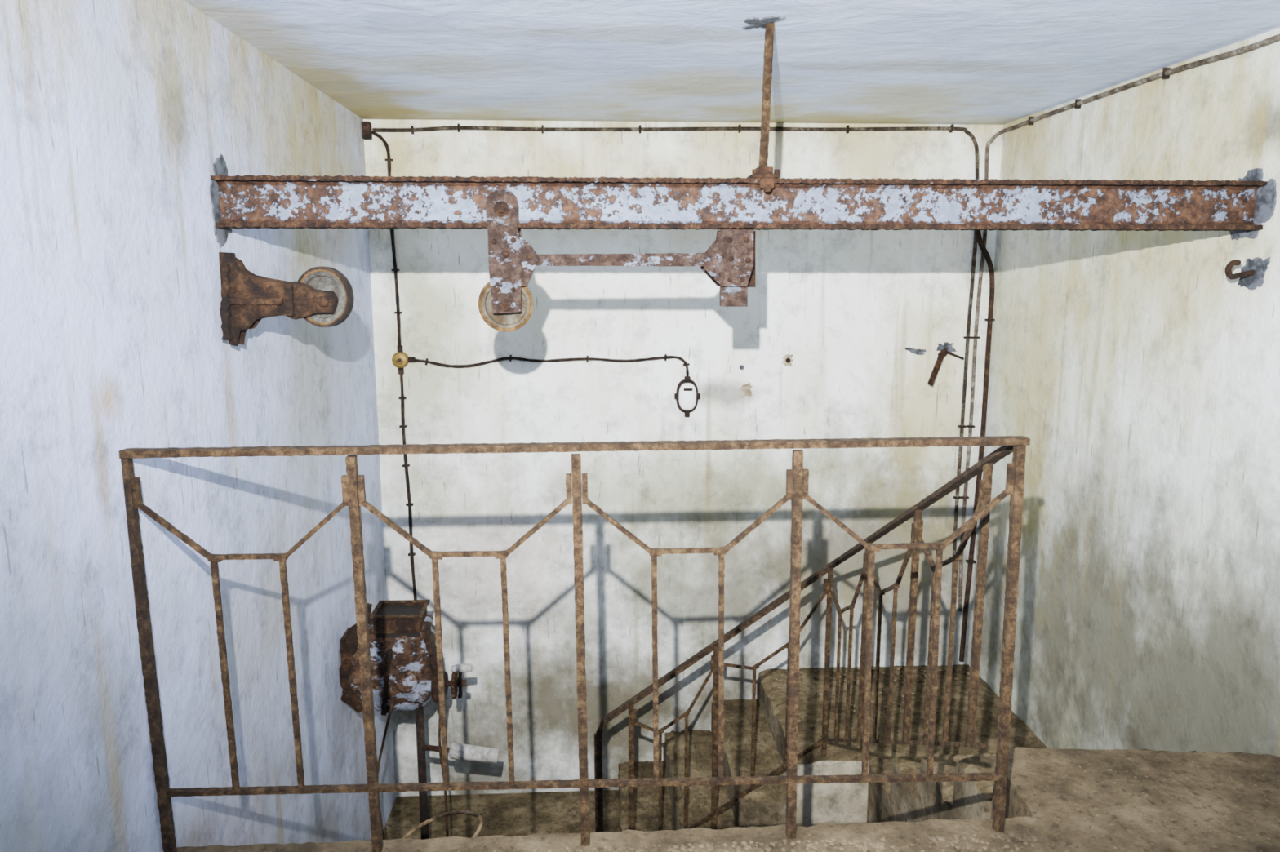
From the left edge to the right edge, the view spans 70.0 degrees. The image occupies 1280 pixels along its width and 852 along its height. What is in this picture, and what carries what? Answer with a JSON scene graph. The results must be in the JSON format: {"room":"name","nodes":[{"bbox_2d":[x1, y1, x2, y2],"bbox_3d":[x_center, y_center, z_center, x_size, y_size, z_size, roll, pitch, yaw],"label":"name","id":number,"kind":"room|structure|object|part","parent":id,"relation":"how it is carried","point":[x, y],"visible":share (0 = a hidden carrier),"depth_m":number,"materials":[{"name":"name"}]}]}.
{"room":"stairwell","nodes":[
{"label":"stairwell","id":0,"kind":"room"},
{"bbox_2d":[0,0,395,851],"bbox_3d":[-1.197,0.838,1.271,0.150,3.480,6.750,-1,10,-3],"label":"wall","id":1,"kind":"structure","parent":0,"point":[116,116],"depth_m":2.26,"materials":[{"name":"paint"}]},
{"bbox_2d":[209,154,231,247],"bbox_3d":[-1.206,-0.649,2.629,0.003,0.269,0.140,-1,10,-3],"label":"plaster patch","id":2,"kind":"object","parent":1,"relation":"attached to","point":[220,166],"depth_m":2.61,"materials":[{"name":"white paint"}]},
{"bbox_2d":[218,252,354,346],"bbox_3d":[-1.017,-0.369,2.653,0.378,0.267,0.164,-1,10,-3],"label":"pulley","id":3,"kind":"object","parent":1,"relation":"attached to","point":[323,296],"visible":1,"depth_m":2.60,"materials":[{"name":"brown metal"}]},
{"bbox_3d":[-1.197,-0.389,2.677,0.022,0.236,0.090,-1,10,-3],"label":"plate","id":4,"kind":"part","parent":3,"relation":"part of","materials":[{"name":"brown metal"}]},
{"bbox_3d":[-1.035,-0.365,2.670,0.322,0.253,0.018,-1,10,-3],"label":"arm","id":5,"kind":"part","parent":3,"relation":"part of"},
{"bbox_2d":[361,120,372,139],"bbox_3d":[-1.282,-1.387,4.289,0.037,0.078,0.049,-1,10,-3],"label":"box","id":6,"kind":"object","parent":1,"relation":"attached to","point":[366,129],"visible":1,"depth_m":4.27,"materials":[{"name":"brown metal"}]},
{"bbox_2d":[210,174,1267,231],"bbox_3d":[0.333,-0.655,2.700,3.083,0.146,0.094,-1,10,-3],"label":"steel i-beam","id":7,"kind":"structure","parent":1,"relation":"attached to","point":[246,201],"depth_m":2.68,"materials":[{"name":"metal"}]},
{"bbox_2d":[478,188,755,332],"bbox_3d":[-0.063,-0.486,2.701,0.830,0.411,0.137,-1,10,-3],"label":"carriage","id":8,"kind":"object","parent":7,"relation":"hanging from","point":[505,303],"visible":0.99,"depth_m":2.67,"materials":[{"name":"paint"}]},
{"bbox_2d":[493,200,509,217],"bbox_3d":[-0.396,-0.620,2.607,0.044,0.044,0.004,-1,10,-3],"label":"washer","id":9,"kind":"object","parent":8,"relation":"in","point":[500,208],"depth_m":2.61,"materials":[{"name":"brown metal"}]},
{"bbox_3d":[-0.392,-0.503,2.634,0.099,0.354,0.009,-1,10,-3],"label":"plate","id":10,"kind":"part","parent":8,"relation":"part of","materials":[{"name":"paint"}]},
{"bbox_3d":[-0.397,-0.521,2.736,0.099,0.355,0.009,-1,10,-3],"label":"plate","id":11,"kind":"part","parent":8,"relation":"part of","materials":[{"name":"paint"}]},
{"bbox_3d":[-0.326,-0.477,2.652,0.061,0.144,0.008,-1,10,-3],"label":"gusset plate","id":12,"kind":"part","parent":8,"relation":"part of","materials":[{"name":"paint"}]},
{"bbox_3d":[0.256,-0.508,2.765,0.146,0.165,0.009,-1,10,-3],"label":"plate","id":13,"kind":"part","parent":8,"relation":"part of","materials":[{"name":"paint"}]},
{"bbox_3d":[0.261,-0.493,2.681,0.146,0.166,0.009,-1,10,-3],"label":"plate","id":14,"kind":"part","parent":8,"relation":"part of","materials":[{"name":"paint"}]},
{"bbox_2d":[383,790,621,839],"bbox_3d":[0.305,2.244,3.728,3.385,0.120,2.850,-1,10,-3],"label":"floor","id":15,"kind":"structure","parent":0,"point":[525,814],"depth_m":4.73,"materials":[{"name":"brown concrete"}]},
{"bbox_2d":[338,600,498,839],"bbox_3d":[-0.942,1.420,3.973,0.667,1.421,0.253,-1,10,-3],"label":"winch","id":16,"kind":"object","parent":15,"relation":"on","point":[403,647],"visible":0.85,"depth_m":3.82,"materials":[{"name":"paint"}]},
{"bbox_2d":[377,703,393,839],"bbox_3d":[-1.056,1.518,3.812,0.040,0.734,0.102,4,10,20],"label":"loose wire","id":17,"kind":"object","parent":16,"relation":"hanging from","point":[392,704],"visible":0.62,"depth_m":3.78,"materials":[{"name":"brown metal"}]},
{"bbox_3d":[-1.010,0.810,3.858,0.191,0.071,0.168,-1,10,-3],"label":"inlet frame","id":18,"kind":"part","parent":16,"relation":"part of","materials":[{"name":"brown metal"}]},
{"bbox_3d":[-0.950,1.659,4.011,0.036,0.910,0.036,-1,10,-3],"label":"stand leg","id":19,"kind":"part","parent":16,"relation":"part of","materials":[{"name":"brown metal"}]},
{"bbox_2d":[438,709,448,837],"bbox_3d":[-0.821,1.502,3.826,0.032,0.780,0.094,-3,10,-17],"label":"loose wire","id":20,"kind":"object","parent":16,"relation":"hanging from","point":[439,725],"visible":0.52,"depth_m":3.79,"materials":[{"name":"brown metal"}]},
{"bbox_3d":[-0.766,1.089,3.893,0.021,0.149,0.047,-1,10,-3],"label":"crank arm","id":21,"kind":"part","parent":16,"relation":"part of"},
{"bbox_2d":[617,665,1199,831],"bbox_3d":[0.880,1.550,3.903,1.902,1.190,2.032,-1,10,-3],"label":"concrete staircase","id":22,"kind":"structure","parent":15,"relation":"on","point":[817,804],"depth_m":4.22,"materials":[{"name":"paint"}]},
{"bbox_2d":[594,445,1013,832],"bbox_3d":[0.363,1.079,3.147,1.042,2.373,1.585,-1,10,-3],"label":"stair railing","id":23,"kind":"object","parent":22,"relation":"on","point":[985,465],"visible":0.88,"depth_m":3.38,"materials":[{"name":"brown metal"}]},
{"bbox_3d":[-0.179,1.727,4.004,0.040,0.805,0.028,-1,10,-3],"label":"post","id":24,"kind":"part","parent":23,"relation":"part of","materials":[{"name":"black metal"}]},
{"bbox_3d":[-0.038,1.570,3.985,0.026,0.780,0.022,-1,10,-3],"label":"post","id":25,"kind":"part","parent":23,"relation":"part of","materials":[{"name":"brown metal"}]},
{"bbox_3d":[0.327,1.357,3.968,0.026,0.866,0.022,-1,10,-3],"label":"post","id":26,"kind":"part","parent":23,"relation":"part of","materials":[{"name":"brown metal"}]},
{"bbox_3d":[0.806,1.019,3.937,0.020,0.863,0.020,-1,10,-3],"label":"post","id":27,"kind":"part","parent":23,"relation":"part of","materials":[{"name":"brown metal"}]},
{"bbox_3d":[0.378,1.444,3.237,0.991,1.475,1.489,-1,10,-3],"label":"rail","id":28,"kind":"part","parent":23,"relation":"part of","materials":[{"name":"brown metal"}]},
{"bbox_3d":[0.838,0.812,3.418,0.020,0.790,0.020,-1,10,-3],"label":"post","id":29,"kind":"part","parent":23,"relation":"part of","materials":[{"name":"brown metal"}]},
{"bbox_3d":[0.869,0.646,2.922,0.020,0.790,0.020,-1,10,-3],"label":"post","id":30,"kind":"part","parent":23,"relation":"part of","materials":[{"name":"brown metal"}]},
{"bbox_3d":[0.900,0.481,2.426,0.020,0.790,0.020,-1,10,-3],"label":"post","id":31,"kind":"part","parent":23,"relation":"part of","materials":[{"name":"brown metal"}]},
{"bbox_2d":[773,666,987,728],"bbox_3d":[1.229,1.342,4.575,1.051,0.009,0.636,-1,10,-3],"label":"rubble","id":32,"kind":"object","parent":22,"relation":"on","point":[923,671],"visible":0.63,"depth_m":4.72,"materials":[{"name":"brown stone"}]},
{"bbox_2d":[363,119,1003,796],"bbox_3d":[0.232,0.243,4.753,3.385,3.480,0.150,-1,10,-3],"label":"wall","id":33,"kind":"structure","parent":0,"point":[846,305],"depth_m":4.64,"materials":[{"name":"paint"}]},
{"bbox_2d":[371,131,402,346],"bbox_3d":[-1.213,-0.887,4.390,0.106,1.025,0.020,-1,10,-3],"label":"cable","id":34,"kind":"object","parent":33,"relation":"attached to","point":[388,159],"visible":0.87,"depth_m":4.40,"materials":[{"name":"black rubber"}]},
{"bbox_2d":[391,345,415,374],"bbox_3d":[-1.161,-0.324,4.480,0.110,0.140,0.044,-1,10,-3],"label":"junction box","id":35,"kind":"object","parent":33,"relation":"attached to","point":[400,359],"visible":1,"depth_m":4.47,"materials":[{"name":"gold metal"}]},
{"bbox_2d":[398,374,417,599],"bbox_3d":[-1.170,0.354,4.605,0.050,1.297,0.020,-1,10,-3],"label":"cable","id":36,"kind":"object","parent":33,"relation":"attached to","point":[411,554],"visible":0.84,"depth_m":4.59,"materials":[{"name":"black rubber"}]},
{"bbox_2d":[414,354,689,376],"bbox_3d":[-0.445,-0.297,4.533,1.386,0.114,0.018,-1,10,-3],"label":"cable","id":37,"kind":"object","parent":33,"relation":"attached to","point":[665,357],"visible":1,"depth_m":4.52,"materials":[{"name":"black rubber"}]},
{"bbox_2d":[372,123,978,582],"bbox_3d":[0.209,-0.227,4.581,2.940,2.490,0.022,-1,10,-3],"label":"electrical cable","id":38,"kind":"object","parent":33,"relation":"attached to","point":[458,127],"visible":0.94,"depth_m":4.41,"materials":[{"name":"black rubber"}]},
{"bbox_2d":[674,376,700,417],"bbox_3d":[0.238,-0.145,4.582,0.128,0.205,0.056,-1,10,-3],"label":"fitting","id":39,"kind":"object","parent":33,"relation":"attached to","point":[686,396],"visible":1,"depth_m":4.57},
{"bbox_3d":[0.237,-0.151,4.598,0.110,0.168,0.022,-1,10,-3],"label":"frame","id":40,"kind":"part","parent":39,"relation":"part of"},
{"bbox_2d":[739,382,752,397],"bbox_3d":[0.537,-0.182,4.620,0.067,0.077,0.003,-1,10,-3],"label":"plaster patch","id":41,"kind":"object","parent":33,"relation":"attached to","point":[745,390],"depth_m":4.62,"materials":[{"name":"paint"}]},
{"bbox_2d":[782,354,793,366],"bbox_3d":[0.745,-0.330,4.603,0.054,0.065,0.009,-1,10,-3],"label":"plaster patch","id":42,"kind":"object","parent":33,"relation":"attached to","point":[787,356],"depth_m":4.60,"materials":[{"name":"paint"}]},
{"bbox_2d":[904,347,926,355],"bbox_3d":[1.399,-0.379,4.633,0.117,0.039,0.003,-1,10,-3],"label":"plaster","id":43,"kind":"object","parent":33,"relation":"attached to","point":[918,352],"depth_m":4.63,"materials":[{"name":"grey paint"}]},
{"bbox_2d":[927,348,964,386],"bbox_3d":[1.525,-0.301,4.609,0.246,0.179,0.071,-6,11,-31],"label":"wall bracket","id":44,"kind":"object","parent":33,"relation":"attached to","point":[944,353],"visible":1,"depth_m":4.58,"materials":[{"name":"brown metal"}]},
{"bbox_2d":[936,342,956,353],"bbox_3d":[1.560,-0.397,4.639,0.110,0.060,0.003,-1,10,-3],"label":"plaster patch","id":45,"kind":"object","parent":33,"relation":"attached to","point":[948,346],"depth_m":4.64,"materials":[{"name":"white paint"}]},
{"bbox_2d":[959,230,995,662],"bbox_3d":[1.716,0.121,4.703,0.132,2.311,0.029,-1,10,-3],"label":"conduit pipe","id":46,"kind":"object","parent":33,"relation":"attached to","point":[991,271],"visible":0.91,"depth_m":4.67,"materials":[{"name":"brown metal"}]},
{"bbox_2d":[176,746,1279,851],"bbox_3d":[0.474,1.469,0.430,3.085,0.200,4.701,-1,10,-3],"label":"floor","id":47,"kind":"structure","parent":0,"point":[1042,810],"depth_m":2.37,"materials":[{"name":"concrete"}]},
{"bbox_2d":[401,810,483,839],"bbox_3d":[-0.644,1.333,2.942,0.314,0.152,0.156,4,10,20],"label":"loose wire","id":48,"kind":"object","parent":47,"relation":"on","point":[458,812],"visible":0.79,"depth_m":2.96,"materials":[{"name":"brown metal"}]},
{"bbox_2d":[118,435,1030,851],"bbox_3d":[-0.129,0.542,2.209,2.127,1.027,0.036,-1,10,-3],"label":"guard railing","id":49,"kind":"object","parent":47,"relation":"on","point":[353,484],"visible":0.99,"depth_m":2.19,"materials":[{"name":"brown metal"}]},
{"bbox_3d":[-1.159,0.565,2.156,0.040,0.998,0.024,-1,10,-3],"label":"post","id":50,"kind":"part","parent":49,"relation":"part of","materials":[{"name":"brown metal"}]},
{"bbox_3d":[-0.657,0.561,2.183,0.035,0.998,0.024,-1,10,-3],"label":"post","id":51,"kind":"part","parent":49,"relation":"part of","materials":[{"name":"brown metal"}]},
{"bbox_3d":[-0.134,0.049,2.124,2.117,0.026,0.036,-1,10,-3],"label":"rail","id":52,"kind":"part","parent":49,"relation":"part of","materials":[{"name":"brown metal"}]},
{"bbox_3d":[-0.143,0.557,2.211,0.035,0.995,0.024,-1,10,-3],"label":"post","id":53,"kind":"part","parent":49,"relation":"part of","materials":[{"name":"brown metal"}]},
{"bbox_3d":[-0.117,0.891,2.269,2.076,0.037,0.019,-1,10,-3],"label":"rail","id":54,"kind":"part","parent":49,"relation":"part of","materials":[{"name":"brown metal"}]},
{"bbox_3d":[0.378,0.550,2.238,0.034,1.000,0.024,-1,10,-3],"label":"post","id":55,"kind":"part","parent":49,"relation":"part of","materials":[{"name":"brown metal"}]},
{"bbox_3d":[0.914,0.541,2.266,0.037,1.010,0.024,-1,10,-3],"label":"post","id":56,"kind":"part","parent":49,"relation":"part of","materials":[{"name":"brown metal"}]},
{"bbox_2d":[457,833,1037,851],"bbox_3d":[0.248,1.056,2.233,1.522,0.006,0.142,-1,10,-3],"label":"rubble","id":57,"kind":"object","parent":47,"relation":"on","point":[880,846],"visible":1,"depth_m":2.28,"materials":[{"name":"brown stone"}]},
{"bbox_2d":[1043,761,1279,851],"bbox_3d":[1.517,1.048,2.285,0.757,0.003,0.784,-1,10,-3],"label":"rubble","id":58,"kind":"object","parent":47,"relation":"on","point":[1206,766],"visible":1,"depth_m":2.47,"materials":[{"name":"brown stone"}]},
{"bbox_2d":[184,0,1279,124],"bbox_3d":[0.418,-0.966,1.052,3.385,0.150,7.050,-1,10,-3],"label":"ceiling","id":59,"kind":"structure","parent":0,"point":[980,62],"depth_m":2.98,"materials":[{"name":"paint"}]},
{"bbox_2d":[746,22,780,192],"bbox_3d":[0.362,-0.920,2.647,0.080,0.478,0.123,-1,10,-3],"label":"strut","id":60,"kind":"object","parent":59,"relation":"attached to","point":[765,172],"visible":0.99,"depth_m":2.64,"materials":[{"name":"brown metal"}]},
{"bbox_3d":[0.362,-0.732,2.689,0.080,0.011,0.104,-1,10,-3],"label":"clamp plate","id":61,"kind":"part","parent":60,"relation":"part of","materials":[{"name":"brown metal"}]},
{"bbox_3d":[0.365,-0.956,2.651,0.032,0.408,0.010,-1,10,-3],"label":"rod","id":62,"kind":"part","parent":60,"relation":"part of","materials":[{"name":"brown metal"}]},
{"bbox_3d":[0.377,-0.958,2.661,0.017,0.407,0.022,-1,10,-3],"label":"rod","id":63,"kind":"part","parent":60,"relation":"part of","materials":[{"name":"brown metal"}]},
{"bbox_2d":[742,14,785,28],"bbox_3d":[0.349,-1.155,2.618,0.115,0.004,0.150,-1,10,-3],"label":"plaster patch","id":64,"kind":"object","parent":59,"relation":"attached to","point":[753,22],"depth_m":2.59,"materials":[{"name":"white paint"}]},
{"bbox_2d":[968,27,1279,757],"bbox_3d":[2.033,0.808,1.444,0.150,3.480,6.750,-1,10,-3],"label":"wall","id":65,"kind":"structure","parent":0,"point":[1142,380],"depth_m":3.35,"materials":[{"name":"paint"}]},
{"bbox_2d":[958,33,1279,612],"bbox_3d":[1.775,-0.086,3.771,0.098,2.488,1.854,-1,10,-3],"label":"electrical cable","id":66,"kind":"object","parent":65,"relation":"attached to","point":[1166,71],"visible":0.87,"depth_m":4.30,"materials":[{"name":"black rubber"}]},
{"bbox_2d":[1224,259,1254,279],"bbox_3d":[1.826,-0.476,2.780,0.104,0.060,0.028,-3,10,-16],"label":"wall hook","id":67,"kind":"object","parent":65,"relation":"attached to","point":[1228,267],"visible":1,"depth_m":2.77,"materials":[{"name":"brown metal"}]},
{"bbox_2d":[1229,168,1276,239],"bbox_3d":[1.871,-0.678,2.792,0.003,0.214,0.193,-1,10,-3],"label":"plaster patch","id":68,"kind":"object","parent":65,"relation":"attached to","point":[1266,195],"depth_m":2.76,"materials":[{"name":"white paint"}]},
{"bbox_2d":[1237,256,1271,289],"bbox_3d":[1.873,-0.466,2.790,0.004,0.100,0.126,-1,10,-3],"label":"plaster patch","id":69,"kind":"object","parent":65,"relation":"attached to","point":[1260,266],"depth_m":2.78,"materials":[{"name":"white paint"}]}
]}

